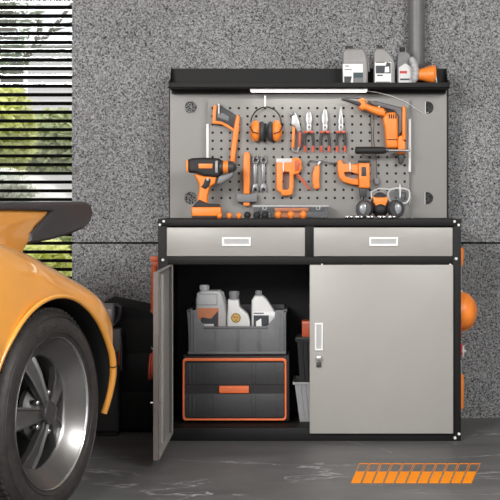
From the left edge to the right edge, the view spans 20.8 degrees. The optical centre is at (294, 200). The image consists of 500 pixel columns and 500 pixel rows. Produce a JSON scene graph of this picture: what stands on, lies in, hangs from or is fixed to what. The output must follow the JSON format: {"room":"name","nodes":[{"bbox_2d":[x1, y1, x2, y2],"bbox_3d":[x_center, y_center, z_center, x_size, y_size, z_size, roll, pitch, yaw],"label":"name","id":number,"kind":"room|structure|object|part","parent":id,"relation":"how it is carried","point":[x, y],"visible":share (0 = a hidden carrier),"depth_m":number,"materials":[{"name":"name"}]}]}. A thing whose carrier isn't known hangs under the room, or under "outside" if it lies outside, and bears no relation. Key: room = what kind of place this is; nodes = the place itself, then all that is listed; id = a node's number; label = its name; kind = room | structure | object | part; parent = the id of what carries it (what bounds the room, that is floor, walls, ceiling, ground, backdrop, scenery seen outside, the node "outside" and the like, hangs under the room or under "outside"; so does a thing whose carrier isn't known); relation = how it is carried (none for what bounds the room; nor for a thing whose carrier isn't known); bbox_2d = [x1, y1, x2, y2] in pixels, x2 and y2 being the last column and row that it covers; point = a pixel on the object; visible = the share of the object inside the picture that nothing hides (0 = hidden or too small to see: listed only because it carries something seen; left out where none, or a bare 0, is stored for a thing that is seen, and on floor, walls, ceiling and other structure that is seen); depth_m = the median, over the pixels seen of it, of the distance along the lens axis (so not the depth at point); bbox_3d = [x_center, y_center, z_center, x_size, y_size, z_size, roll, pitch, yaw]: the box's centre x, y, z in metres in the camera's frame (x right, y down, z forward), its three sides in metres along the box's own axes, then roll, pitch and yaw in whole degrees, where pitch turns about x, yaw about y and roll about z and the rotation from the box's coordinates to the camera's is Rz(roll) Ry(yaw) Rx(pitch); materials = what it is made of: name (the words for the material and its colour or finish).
{"room":"garage","nodes":[
{"label":"garage","id":0,"kind":"room"},
{"bbox_2d":[68,418,499,499],"bbox_3d":[-0.300,0.998,2.620,5.800,0.060,7.280,0,0,0],"label":"floor","id":1,"kind":"structure","parent":0,"point":[122,466],"depth_m":4.90,"materials":[{"name":"concrete"}]},
{"bbox_2d":[0,202,116,499],"bbox_3d":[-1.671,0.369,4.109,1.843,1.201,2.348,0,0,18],"label":"sports car","id":2,"kind":"object","parent":1,"relation":"on","point":[58,365],"visible":1,"depth_m":4.22,"materials":[{"name":"orange paint"}]},
{"bbox_2d":[95,303,123,435],"bbox_3d":[-0.770,0.693,5.615,0.119,0.550,0.100,0,0,0],"label":"vacuum cleaner","id":3,"kind":"object","parent":1,"relation":"on","point":[109,424],"visible":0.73,"depth_m":5.58,"materials":[{"name":"grey plastic"}]},
{"bbox_2d":[95,352,120,432],"bbox_3d":[-0.776,0.754,5.622,0.107,0.399,0.085,0,0,0],"label":"canister","id":4,"kind":"object","parent":3,"relation":"on","point":[110,422],"depth_m":5.58,"materials":[{"name":"grey plastic"}]},
{"bbox_3d":[-0.734,0.467,5.600,0.043,0.097,0.018,0,0,0],"label":"loop handle","id":5,"kind":"part","parent":3,"relation":"part of","materials":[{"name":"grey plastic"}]},
{"bbox_2d":[104,296,152,430],"bbox_3d":[-0.692,0.695,5.855,0.213,0.546,0.350,0,0,0],"label":"tool chest","id":6,"kind":"object","parent":1,"relation":"on","point":[136,320],"visible":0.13,"depth_m":5.68,"materials":[{"name":"black plastic"}]},
{"bbox_3d":[-0.691,0.560,5.685,0.206,0.142,0.010,0,0,0],"label":"drawer","id":7,"kind":"part","parent":6,"relation":"part of","materials":[{"name":"black plastic"}]},
{"bbox_3d":[-0.691,0.715,5.685,0.206,0.150,0.010,0,0,0],"label":"drawer","id":8,"kind":"part","parent":6,"relation":"part of","materials":[{"name":"black metal"}]},
{"bbox_3d":[-0.691,0.874,5.685,0.206,0.150,0.010,0,0,0],"label":"drawer","id":9,"kind":"part","parent":6,"relation":"part of","materials":[{"name":"black metal"}]},
{"bbox_2d":[150,68,460,459],"bbox_3d":[0.061,0.195,5.421,1.236,1.546,1.042,0,0,0],"label":"workbench","id":10,"kind":"object","parent":1,"relation":"on","point":[380,298],"depth_m":5.48,"materials":[{"name":"grey metal"}]},
{"bbox_3d":[-0.500,0.596,5.189,0.019,0.679,0.575,0,0,0],"label":"door","id":11,"kind":"part","parent":10,"relation":"part of","materials":[{"name":"grey metal"}]},
{"bbox_2d":[186,158,239,217],"bbox_3d":[-0.346,-0.055,5.731,0.225,0.255,0.082,0,0,0],"label":"cordless drill","id":12,"kind":"object","parent":10,"relation":"on","point":[209,170],"visible":1,"depth_m":5.70,"materials":[{"name":"orange plastic"}]},
{"bbox_3d":[-0.238,0.165,5.678,0.557,0.116,0.404,0,0,0],"label":"drawer","id":13,"kind":"part","parent":10,"relation":"part of","materials":[{"name":"grey metal"}]},
{"bbox_2d":[183,348,289,421],"bbox_3d":[-0.243,0.774,5.738,0.441,0.282,0.284,0,0,0],"label":"box","id":14,"kind":"object","parent":10,"relation":"on","point":[216,387],"visible":0.99,"depth_m":5.61,"materials":[{"name":"charcoal plastic"},{"name":"orange plastic"}]},
{"bbox_3d":[-0.249,0.844,5.617,0.410,0.099,0.026,0,0,0],"label":"drawer","id":15,"kind":"part","parent":14,"relation":"part of","materials":[{"name":"grey plastic"}]},
{"bbox_3d":[-0.249,0.712,5.617,0.410,0.091,0.026,0,0,0],"label":"drawer","id":16,"kind":"part","parent":14,"relation":"part of","materials":[{"name":"grey plastic"}]},
{"bbox_2d":[187,305,286,353],"bbox_3d":[-0.239,0.540,5.736,0.413,0.185,0.284,0,0,0],"label":"crate","id":17,"kind":"object","parent":14,"relation":"on","point":[270,339],"visible":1,"depth_m":5.60,"materials":[{"name":"grey plastic"}]},
{"bbox_2d":[196,285,227,325],"bbox_3d":[-0.347,0.490,5.708,0.135,0.276,0.103,0,0,0],"label":"oil bottle","id":18,"kind":"object","parent":17,"relation":"in","point":[211,305],"visible":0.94,"depth_m":5.66,"materials":[{"name":"grey plastic"}]},
{"bbox_3d":[-0.365,0.410,5.660,0.085,0.050,0.004,0,0,0],"label":"embossed panel","id":19,"kind":"part","parent":18,"relation":"part of","materials":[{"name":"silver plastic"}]},
{"bbox_3d":[-0.303,0.444,5.700,0.046,0.148,0.016,0,0,0],"label":"carry handle","id":20,"kind":"part","parent":18,"relation":"part of","materials":[{"name":"white plastic"}]},
{"bbox_2d":[227,291,250,325],"bbox_3d":[-0.236,0.503,5.706,0.096,0.250,0.078,0,0,0],"label":"oil bottle","id":21,"kind":"object","parent":17,"relation":"in","point":[236,315],"visible":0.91,"depth_m":5.67,"materials":[{"name":"white plastic"}]},
{"bbox_2d":[252,290,274,325],"bbox_3d":[-0.130,0.501,5.698,0.102,0.253,0.083,0,0,0],"label":"oil bottle","id":22,"kind":"object","parent":17,"relation":"in","point":[263,312],"visible":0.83,"depth_m":5.66,"materials":[{"name":"white plastic"}]},
{"bbox_3d":[-0.236,0.164,5.473,0.117,0.036,0.008,0,0,0],"label":"drawer handle","id":23,"kind":"part","parent":10,"relation":"part of","materials":[{"name":"white plastic"}]},
{"bbox_2d":[237,152,256,205],"bbox_3d":[-0.206,-0.093,5.848,0.087,0.233,0.044,0,0,0],"label":"hammer","id":24,"kind":"object","parent":10,"relation":"hanging from","point":[246,197],"visible":1,"depth_m":5.83,"materials":[{"name":"orange plastic"}]},
{"bbox_3d":[-0.208,-0.120,5.850,0.032,0.180,0.030,0,0,0],"label":"handle","id":25,"kind":"part","parent":24,"relation":"part of","materials":[{"name":"orange plastic"}]},
{"bbox_3d":[-0.198,0.059,5.640,0.029,0.029,0.029,0,0,0],"label":"ball knob","id":26,"kind":"part","parent":10,"relation":"part of","materials":[{"name":"black plastic"}]},
{"bbox_3d":[-0.159,0.059,5.640,0.029,0.029,0.029,0,0,0],"label":"ball knob","id":27,"kind":"part","parent":10,"relation":"part of","materials":[{"name":"black plastic"}]},
{"bbox_3d":[-0.125,0.059,5.640,0.029,0.029,0.029,0,0,0],"label":"ball knob","id":28,"kind":"part","parent":10,"relation":"part of","materials":[{"name":"black plastic"}]},
{"bbox_3d":[-0.071,0.058,5.705,0.031,0.031,0.031,0,0,0],"label":"ball knob","id":29,"kind":"part","parent":10,"relation":"part of","materials":[{"name":"orange plastic"}]},
{"bbox_3d":[-0.018,0.058,5.705,0.031,0.031,0.031,0,0,0],"label":"ball knob","id":30,"kind":"part","parent":10,"relation":"part of","materials":[{"name":"orange plastic"}]},
{"bbox_2d":[253,205,328,217],"bbox_3d":[-0.018,0.045,5.793,0.323,0.056,0.103,0,0,0],"label":"organizer box","id":31,"kind":"object","parent":10,"relation":"on","point":[310,214],"visible":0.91,"depth_m":5.75,"materials":[{"name":"clear plastic"}]},
{"bbox_3d":[-0.018,0.021,5.795,0.323,0.008,0.098,0,0,0],"label":"lid","id":32,"kind":"part","parent":31,"relation":"part of","materials":[{"name":"grey plastic"}]},
{"bbox_2d":[274,208,308,216],"bbox_3d":[-0.015,0.049,5.787,0.144,0.042,0.066,0,0,0],"label":"tray","id":33,"kind":"object","parent":31,"relation":"on","point":[284,211],"depth_m":5.75,"materials":[{"name":"orange plastic"}]},
{"bbox_2d":[290,111,300,152],"bbox_3d":[0.003,-0.296,5.853,0.047,0.179,0.019,0,0,0],"label":"pruning shears","id":34,"kind":"object","parent":10,"relation":"hanging from","point":[295,122],"visible":1,"depth_m":5.85,"materials":[{"name":"metal"}]},
{"bbox_2d":[293,375,309,421],"bbox_3d":[0.102,0.833,5.735,0.223,0.166,0.224,0,0,0],"label":"storage bin","id":35,"kind":"object","parent":10,"relation":"on","point":[302,388],"visible":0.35,"depth_m":5.63,"materials":[{"name":"grey plastic"}]},
{"bbox_2d":[295,339,309,380],"bbox_3d":[0.104,0.661,5.735,0.205,0.175,0.204,0,0,0],"label":"storage bin","id":36,"kind":"object","parent":35,"relation":"on","point":[303,345],"visible":0.34,"depth_m":5.64,"materials":[{"name":"black plastic"}]},
{"bbox_2d":[295,333,309,338],"bbox_3d":[0.105,0.570,5.735,0.205,0.008,0.210,0,0,0],"label":"lid","id":37,"kind":"object","parent":36,"relation":"on","point":[297,335],"visible":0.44,"depth_m":5.64,"materials":[{"name":"grey plastic"}]},
{"bbox_2d":[302,319,309,336],"bbox_3d":[0.077,0.532,5.690,0.097,0.066,0.084,0,0,0],"label":"box","id":38,"kind":"object","parent":37,"relation":"on","point":[305,322],"visible":0.47,"depth_m":5.65,"materials":[{"name":"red plastic"}]},
{"bbox_3d":[0.034,0.058,5.705,0.031,0.031,0.031,0,0,0],"label":"ball knob","id":39,"kind":"part","parent":10,"relation":"part of","materials":[{"name":"orange plastic"}]},
{"bbox_3d":[0.060,-0.213,5.916,1.207,0.572,0.012,0,0,0],"label":"panel","id":40,"kind":"part","parent":10,"relation":"part of","materials":[{"name":"grey metal"}]},
{"bbox_2d":[303,112,314,151],"bbox_3d":[0.060,-0.297,5.854,0.048,0.172,0.024,0,0,0],"label":"pliers","id":41,"kind":"object","parent":10,"relation":"hanging from","point":[308,115],"visible":1,"depth_m":5.85,"materials":[{"name":"metal"}]},
{"bbox_3d":[0.045,-0.266,5.854,0.018,0.057,0.015,0,0,0],"label":"handle","id":42,"kind":"part","parent":41,"relation":"part of","materials":[{"name":"grey plastic"}]},
{"bbox_3d":[0.075,-0.266,5.854,0.018,0.057,0.015,0,0,0],"label":"handle","id":43,"kind":"part","parent":41,"relation":"part of","materials":[{"name":"grey plastic"}]},
{"bbox_2d":[168,68,449,93],"bbox_3d":[0.060,-0.522,5.860,1.198,0.112,0.140,0,0,0],"label":"shelf","id":44,"kind":"object","parent":10,"relation":"attached to","point":[182,81],"depth_m":5.88,"materials":[{"name":"black metal"}]},
{"bbox_2d":[251,91,366,91],"bbox_3d":[0.059,-0.469,5.823,0.495,0.003,0.038,0,0,0],"label":"diffuser","id":45,"kind":"object","parent":10,"relation":"attached to","point":[251,91],"depth_m":5.81,"materials":[{"name":"white plastic"}]},
{"bbox_2d":[158,218,460,225],"bbox_3d":[0.059,0.087,5.703,1.222,0.028,0.454,0,0,0],"label":"countertop","id":46,"kind":"structure","parent":10,"relation":"on","point":[168,221],"depth_m":5.48,"materials":[{"name":"black metal"}]},
{"bbox_3d":[0.096,0.545,5.458,0.034,0.111,0.007,0,0,0],"label":"door handle","id":47,"kind":"part","parent":10,"relation":"part of","materials":[{"name":"white plastic"}]},
{"bbox_2d":[307,160,336,164],"bbox_3d":[0.118,-0.167,5.860,0.137,0.021,0.025,0,0,0],"label":"wire hook","id":48,"kind":"object","parent":10,"relation":"attached to","point":[310,160],"visible":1,"depth_m":5.85,"materials":[{"name":"metal"}]},
{"bbox_2d":[312,161,320,189],"bbox_3d":[0.095,-0.114,5.856,0.040,0.130,0.029,0,0,0],"label":"knife","id":49,"kind":"object","parent":48,"relation":"hanging from","point":[316,172],"visible":1,"depth_m":5.84,"materials":[{"name":"orange plastic"}]},
{"bbox_2d":[319,109,330,151],"bbox_3d":[0.129,-0.303,5.854,0.048,0.185,0.024,0,0,0],"label":"pliers","id":50,"kind":"object","parent":10,"relation":"hanging from","point":[324,116],"visible":1,"depth_m":5.85,"materials":[{"name":"metal"}]},
{"bbox_3d":[0.114,-0.266,5.854,0.018,0.057,0.015,0,0,0],"label":"handle","id":51,"kind":"part","parent":50,"relation":"part of","materials":[{"name":"grey plastic"}]},
{"bbox_3d":[0.144,-0.266,5.854,0.018,0.057,0.015,0,0,0],"label":"handle","id":52,"kind":"part","parent":50,"relation":"part of","materials":[{"name":"grey plastic"}]},
{"bbox_2d":[335,107,346,151],"bbox_3d":[0.198,-0.309,5.854,0.048,0.196,0.024,0,0,0],"label":"pliers","id":53,"kind":"object","parent":10,"relation":"hanging from","point":[340,114],"visible":1,"depth_m":5.85,"materials":[{"name":"metal"}]},
{"bbox_3d":[0.183,-0.266,5.854,0.018,0.057,0.015,0,0,0],"label":"handle","id":54,"kind":"part","parent":53,"relation":"part of","materials":[{"name":"grey plastic"}]},
{"bbox_3d":[0.213,-0.266,5.854,0.018,0.057,0.015,0,0,0],"label":"handle","id":55,"kind":"part","parent":53,"relation":"part of","materials":[{"name":"grey plastic"}]},
{"bbox_2d":[342,46,369,81],"bbox_3d":[0.264,-0.576,5.866,0.119,0.185,0.088,0,0,0],"label":"jerry can","id":56,"kind":"object","parent":10,"relation":"on","point":[355,62],"visible":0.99,"depth_m":5.83,"materials":[{"name":"grey plastic"}]},
{"bbox_3d":[0.301,-0.606,5.855,0.043,0.098,0.012,0,0,0],"label":"carry handle","id":57,"kind":"part","parent":56,"relation":"part of","materials":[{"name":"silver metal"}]},
{"bbox_2d":[356,188,404,217],"bbox_3d":[0.356,0.007,5.707,0.206,0.127,0.111,0,0,0],"label":"respirator","id":58,"kind":"object","parent":10,"relation":"on","point":[379,204],"visible":0.91,"depth_m":5.66,"materials":[{"name":"grey plastic"}]},
{"bbox_3d":[0.348,0.596,5.471,0.577,0.679,0.017,0,0,0],"label":"door","id":59,"kind":"part","parent":10,"relation":"part of","materials":[{"name":"grey metal"}]},
{"bbox_2d":[355,147,410,153],"bbox_3d":[0.373,-0.216,5.785,0.236,0.031,0.031,0,0,0],"label":"screwdriver","id":60,"kind":"object","parent":10,"relation":"attached to","point":[358,150],"visible":1,"depth_m":5.77,"materials":[{"name":"black plastic"}]},
{"bbox_3d":[0.355,0.165,5.678,0.560,0.116,0.404,0,0,0],"label":"drawer","id":61,"kind":"part","parent":10,"relation":"part of","materials":[{"name":"grey metal"}]},
{"bbox_3d":[0.357,0.164,5.473,0.117,0.036,0.008,0,0,0],"label":"drawer handle","id":62,"kind":"part","parent":10,"relation":"part of","materials":[{"name":"white plastic"}]},
{"bbox_2d":[373,46,394,81],"bbox_3d":[0.384,-0.576,5.854,0.090,0.185,0.063,0,0,0],"label":"oil bottle","id":63,"kind":"object","parent":10,"relation":"on","point":[383,63],"visible":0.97,"depth_m":5.83,"materials":[{"name":"grey plastic"}]},
{"bbox_3d":[0.459,-0.425,5.876,0.307,0.097,0.032,0,0,-19],"label":"power cord","id":64,"kind":"part","parent":10,"relation":"part of","materials":[{"name":"white plastic"}]},
{"bbox_2d":[396,47,411,81],"bbox_3d":[0.475,-0.575,5.881,0.072,0.182,0.057,0,0,0],"label":"oil bottle","id":65,"kind":"object","parent":10,"relation":"on","point":[403,68],"visible":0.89,"depth_m":5.86,"materials":[{"name":"grey plastic"}]},
{"bbox_2d":[409,56,436,81],"bbox_3d":[0.550,-0.554,5.854,0.124,0.132,0.084,0,0,0],"label":"funnel","id":66,"kind":"object","parent":10,"relation":"on","point":[427,74],"visible":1,"depth_m":5.83,"materials":[{"name":"orange plastic"}]},
{"bbox_3d":[-0.326,-0.397,5.849,0.007,0.051,0.063,0,0,0],"label":"hook","id":67,"kind":"object","parent":10,"relation":"attached to","visible":0},
{"bbox_2d":[212,105,239,162],"bbox_3d":[-0.297,-0.281,5.850,0.119,0.262,0.032,0,0,0],"label":"saw","id":68,"kind":"object","parent":67,"relation":"hanging from","point":[226,118],"visible":0.96,"depth_m":5.84,"materials":[{"name":"orange plastic"}]},
{"bbox_3d":[-0.308,-0.363,5.840,0.049,0.039,0.004,0,0,0],"label":"plate","id":69,"kind":"part","parent":68,"relation":"part of","materials":[{"name":"grey plastic"}]},
{"bbox_3d":[-0.259,-0.261,5.850,0.043,0.221,0.032,0,0,0],"label":"handle","id":70,"kind":"part","parent":68,"relation":"part of","materials":[{"name":"orange plastic"}]},
{"bbox_3d":[0.236,-0.146,5.849,0.007,0.042,0.063,0,0,0],"label":"hook","id":71,"kind":"object","parent":10,"relation":"attached to","visible":0},
{"bbox_2d":[337,160,369,199],"bbox_3d":[0.252,-0.090,5.847,0.141,0.175,0.062,0,0,0],"label":"jigsaw","id":72,"kind":"object","parent":71,"relation":"hanging from","point":[362,168],"visible":0.96,"depth_m":5.83,"materials":[{"name":"orange plastic"}]},
{"bbox_3d":[0.228,-0.122,5.851,0.092,0.111,0.045,0,0,0],"label":"handle","id":73,"kind":"part","parent":72,"relation":"part of","materials":[{"name":"orange plastic"}]},
{"bbox_3d":[-0.050,-0.149,5.849,0.007,0.047,0.063,0,0,0],"label":"hook","id":74,"kind":"object","parent":10,"relation":"attached to","visible":0},
{"bbox_2d":[276,158,309,195],"bbox_3d":[-0.008,-0.104,5.849,0.149,0.164,0.048,0,0,0],"label":"gun","id":75,"kind":"object","parent":74,"relation":"hanging from","point":[293,166],"visible":1,"depth_m":5.83,"materials":[{"name":"orange plastic"}]},
{"bbox_3d":[-0.047,-0.174,5.840,0.069,0.018,0.030,0,0,0],"label":"plate","id":76,"kind":"part","parent":75,"relation":"part of","materials":[{"name":"white plastic"}]},
{"bbox_3d":[0.033,-0.085,5.848,0.066,0.076,0.012,0,0,0],"label":"lever","id":77,"kind":"part","parent":75,"relation":"part of","materials":[{"name":"orange plastic"}]},
{"bbox_3d":[-0.571,0.447,5.540,0.037,0.015,0.008,0,0,0],"label":"hook","id":78,"kind":"object","parent":10,"relation":"attached to","visible":0},
{"bbox_2d":[147,256,157,313],"bbox_3d":[-0.578,0.343,5.540,0.049,0.236,0.030,0,0,0],"label":"wrench","id":79,"kind":"object","parent":78,"relation":"hanging from","point":[154,259],"visible":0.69,"depth_m":5.53,"materials":[{"name":"red metal"}]},
{"bbox_3d":[-0.573,0.363,5.540,0.030,0.196,0.030,0,0,0],"label":"handle","id":80,"kind":"part","parent":79,"relation":"part of","materials":[{"name":"orange plastic"}]},
{"bbox_3d":[0.677,0.589,5.580,0.017,0.005,0.005,0,0,0],"label":"hook","id":81,"kind":"object","parent":10,"relation":"attached to","visible":0},
{"bbox_2d":[461,343,466,356],"bbox_3d":[0.686,0.612,5.580,0.034,0.057,0.020,0,0,0],"label":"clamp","id":82,"kind":"object","parent":81,"relation":"hanging from","point":[462,346],"visible":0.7,"depth_m":5.57,"materials":[{"name":"red plastic"}]},
{"bbox_3d":[-0.136,-0.183,5.856,0.006,0.012,0.049,0,0,0],"label":"hook","id":83,"kind":"object","parent":10,"relation":"attached to","visible":0},
{"bbox_2d":[260,155,266,192],"bbox_3d":[-0.135,-0.117,5.859,0.031,0.161,0.014,0,0,0],"label":"wrench","id":84,"kind":"object","parent":83,"relation":"hanging from","point":[263,185],"visible":1,"depth_m":5.86,"materials":[{"name":"metal"}]},
{"bbox_3d":[0.677,0.712,5.560,0.017,0.005,0.005,0,0,0],"label":"hook","id":85,"kind":"object","parent":10,"relation":"attached to","visible":0},
{"bbox_2d":[461,360,463,408],"bbox_3d":[0.681,0.751,5.560,0.020,0.200,0.021,0,0,0],"label":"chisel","id":86,"kind":"object","parent":85,"relation":"hanging from","point":[462,375],"visible":0.49,"depth_m":5.55,"materials":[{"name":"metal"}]},
{"bbox_3d":[-0.573,0.604,5.580,0.041,0.012,0.006,0,0,0],"label":"hook","id":87,"kind":"object","parent":10,"relation":"attached to","visible":0},
{"bbox_2d":[148,351,152,380],"bbox_3d":[-0.579,0.663,5.580,0.047,0.149,0.099,0,0,0],"label":"coil","id":88,"kind":"object","parent":87,"relation":"hanging from","point":[150,369],"visible":0.47,"depth_m":5.54,"materials":[{"name":"red rubber"}]},
{"bbox_3d":[-0.128,-0.429,5.849,0.007,0.053,0.063,0,0,0],"label":"hook","id":89,"kind":"object","parent":10,"relation":"attached to","visible":0},
{"bbox_2d":[249,106,282,141],"bbox_3d":[-0.124,-0.331,5.840,0.146,0.152,0.064,0,0,0],"label":"ear muffs","id":90,"kind":"object","parent":89,"relation":"hanging from","point":[258,131],"visible":1,"depth_m":5.82,"materials":[{"name":"orange plastic"}]},
{"bbox_2d":[249,120,265,141],"bbox_3d":[-0.161,-0.301,5.840,0.071,0.092,0.064,0,0,0],"label":"ear cup","id":91,"kind":"object","parent":90,"relation":"on","point":[257,130],"depth_m":5.82,"materials":[{"name":"orange plastic"}]},
{"bbox_2d":[266,120,282,141],"bbox_3d":[-0.087,-0.301,5.840,0.072,0.092,0.064,0,0,0],"label":"ear cup","id":92,"kind":"object","parent":90,"relation":"on","point":[274,130],"depth_m":5.82,"materials":[{"name":"orange plastic"}]},
{"bbox_3d":[0.680,0.377,5.600,0.022,0.020,0.008,0,0,0],"label":"hook","id":93,"kind":"object","parent":10,"relation":"attached to","visible":0},
{"bbox_2d":[461,292,476,334],"bbox_3d":[0.708,0.467,5.600,0.086,0.187,0.162,0,0,0],"label":"hard hat","id":94,"kind":"object","parent":93,"relation":"hanging from","point":[468,305],"visible":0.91,"depth_m":5.54,"materials":[{"name":"orange plastic"}]},
{"bbox_3d":[0.679,0.271,5.580,0.020,0.006,0.006,0,0,0],"label":"hook","id":95,"kind":"object","parent":10,"relation":"attached to","visible":0},
{"bbox_2d":[461,247,463,287],"bbox_3d":[0.681,0.274,5.580,0.024,0.166,0.025,0,0,0],"label":"screwdriver","id":96,"kind":"object","parent":95,"relation":"hanging from","point":[462,249],"visible":0.52,"depth_m":5.57,"materials":[{"name":"orange plastic"}]},
{"bbox_2d":[351,463,480,482],"bbox_3d":[0.438,0.967,4.836,0.492,0.001,0.348,0,0,0],"label":"floor marking","id":97,"kind":"object","parent":1,"relation":"on","point":[425,475],"depth_m":4.79,"materials":[{"name":"orange paint"}]},
{"bbox_2d":[72,0,499,417],"bbox_3d":[-0.300,-0.382,6.140,5.800,2.700,0.160,0,0,0],"label":"wall","id":98,"kind":"structure","parent":0,"point":[124,52],"depth_m":6.06,"materials":[{"name":"paint"}]},
{"bbox_2d":[0,0,73,278],"bbox_3d":[-1.857,-0.347,6.115,1.726,2.230,0.070,0,0,0],"label":"window blind","id":99,"kind":"object","parent":98,"relation":"attached to","point":[2,7],"visible":0.48,"depth_m":6.10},
{"bbox_2d":[408,0,424,68],"bbox_3d":[0.538,-0.377,6.015,0.084,2.690,0.084,0,0,0],"label":"pipe","id":100,"kind":"object","parent":98,"relation":"attached to","point":[416,8],"visible":0.02,"depth_m":5.98,"materials":[{"name":"metal"}]},
{"label":"outside","id":101,"kind":"structure","parent":0,"visible":0},
{"bbox_3d":[-3.000,1.078,20.870,26.000,0.180,29.220,0,0,0],"label":"ground","id":102,"kind":"structure","parent":101,"visible":0},
{"bbox_2d":[0,82,38,171],"bbox_3d":[-2.156,0.046,10.175,0.510,1.906,0.484,0,0,0],"label":"shrub","id":103,"kind":"object","parent":102,"relation":"on","point":[5,90],"visible":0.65,"depth_m":10.08,"materials":[{"name":"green plant"}]},
{"bbox_2d":[0,167,38,201],"bbox_3d":[-2.100,0.378,9.874,0.524,1.243,0.533,0,0,0],"label":"shrub","id":104,"kind":"object","parent":102,"relation":"on","point":[2,177],"visible":0.23,"depth_m":9.80,"materials":[{"name":"green plant"}]},
{"bbox_2d":[0,1,71,88],"bbox_3d":[-2.655,-0.647,13.508,1.130,3.295,0.624,0,0,-10],"label":"tree","id":105,"kind":"object","parent":102,"relation":"on","point":[2,20],"visible":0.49,"depth_m":13.41,"materials":[{"name":"grey plant"}]},
{"bbox_2d":[20,175,71,248],"bbox_3d":[-3.000,0.380,11.155,10.000,1.216,0.150,0,0,0],"label":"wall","id":106,"kind":"structure","parent":102,"relation":"on","point":[30,177],"depth_m":11.08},
{"bbox_2d":[20,107,71,171],"bbox_3d":[-2.106,0.082,11.979,0.754,1.834,0.738,0,0,0],"label":"hedge","id":107,"kind":"object","parent":102,"relation":"on","point":[38,116],"visible":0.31,"depth_m":11.75,"materials":[{"name":"green plant"}]},
{"bbox_2d":[23,238,71,275],"bbox_3d":[-1.672,0.618,9.083,0.482,0.765,0.482,0,0,0],"label":"shrub","id":108,"kind":"object","parent":102,"relation":"on","point":[31,247],"visible":0.14,"depth_m":9.01,"materials":[{"name":"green plant"}]},
{"bbox_2d":[24,45,71,109],"bbox_3d":[0.406,-0.446,17.980,7.388,2.868,3.200,0,0,0],"label":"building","id":109,"kind":"structure","parent":102,"relation":"on","point":[35,55],"depth_m":16.48,"materials":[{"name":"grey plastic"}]},
{"bbox_2d":[56,236,71,265],"bbox_3d":[-1.593,0.507,9.778,0.334,0.988,0.329,0,0,0],"label":"shrub","id":110,"kind":"object","parent":102,"relation":"on","point":[63,238],"visible":0.02,"depth_m":9.67,"materials":[{"name":"green plant"}]},
{"bbox_3d":[0.361,-0.393,5.849,0.007,0.051,0.063,0,0,0],"label":"hook","id":111,"kind":"object","parent":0,"visible":0},
{"bbox_2d":[341,97,405,186],"bbox_3d":[0.337,-0.253,5.839,0.277,0.388,0.072,0,0,0],"label":"drill","id":112,"kind":"object","parent":111,"relation":"hanging from","point":[394,123],"visible":0.97,"depth_m":5.81,"materials":[{"name":"orange plastic"}]},
{"bbox_3d":[0.339,-0.246,5.858,0.031,0.293,0.003,0,0,0],"label":"cord","id":113,"kind":"part","parent":112,"relation":"part of","materials":[{"name":"black rubber"}]},
{"bbox_3d":[0.451,-0.044,5.849,0.007,0.062,0.063,0,0,0],"label":"hook","id":114,"kind":"object","parent":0,"visible":0},
{"bbox_2d":[387,187,411,204],"bbox_3d":[0.452,-0.021,5.834,0.108,0.079,0.043,0,0,-22],"label":"goggles","id":115,"kind":"object","parent":114,"relation":"hanging from","point":[408,190],"visible":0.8,"depth_m":5.83,"materials":[{"name":"white plastic"}]},
{"bbox_3d":[-0.172,-0.183,5.856,0.006,0.012,0.049,0,0,0],"label":"hook","id":116,"kind":"object","parent":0,"visible":0},
{"bbox_2d":[252,155,258,191],"bbox_3d":[-0.171,-0.117,5.859,0.031,0.161,0.014,0,0,0],"label":"wrench","id":117,"kind":"object","parent":116,"relation":"hanging from","point":[255,185],"visible":1,"depth_m":5.86,"materials":[{"name":"metal"}]}
]}

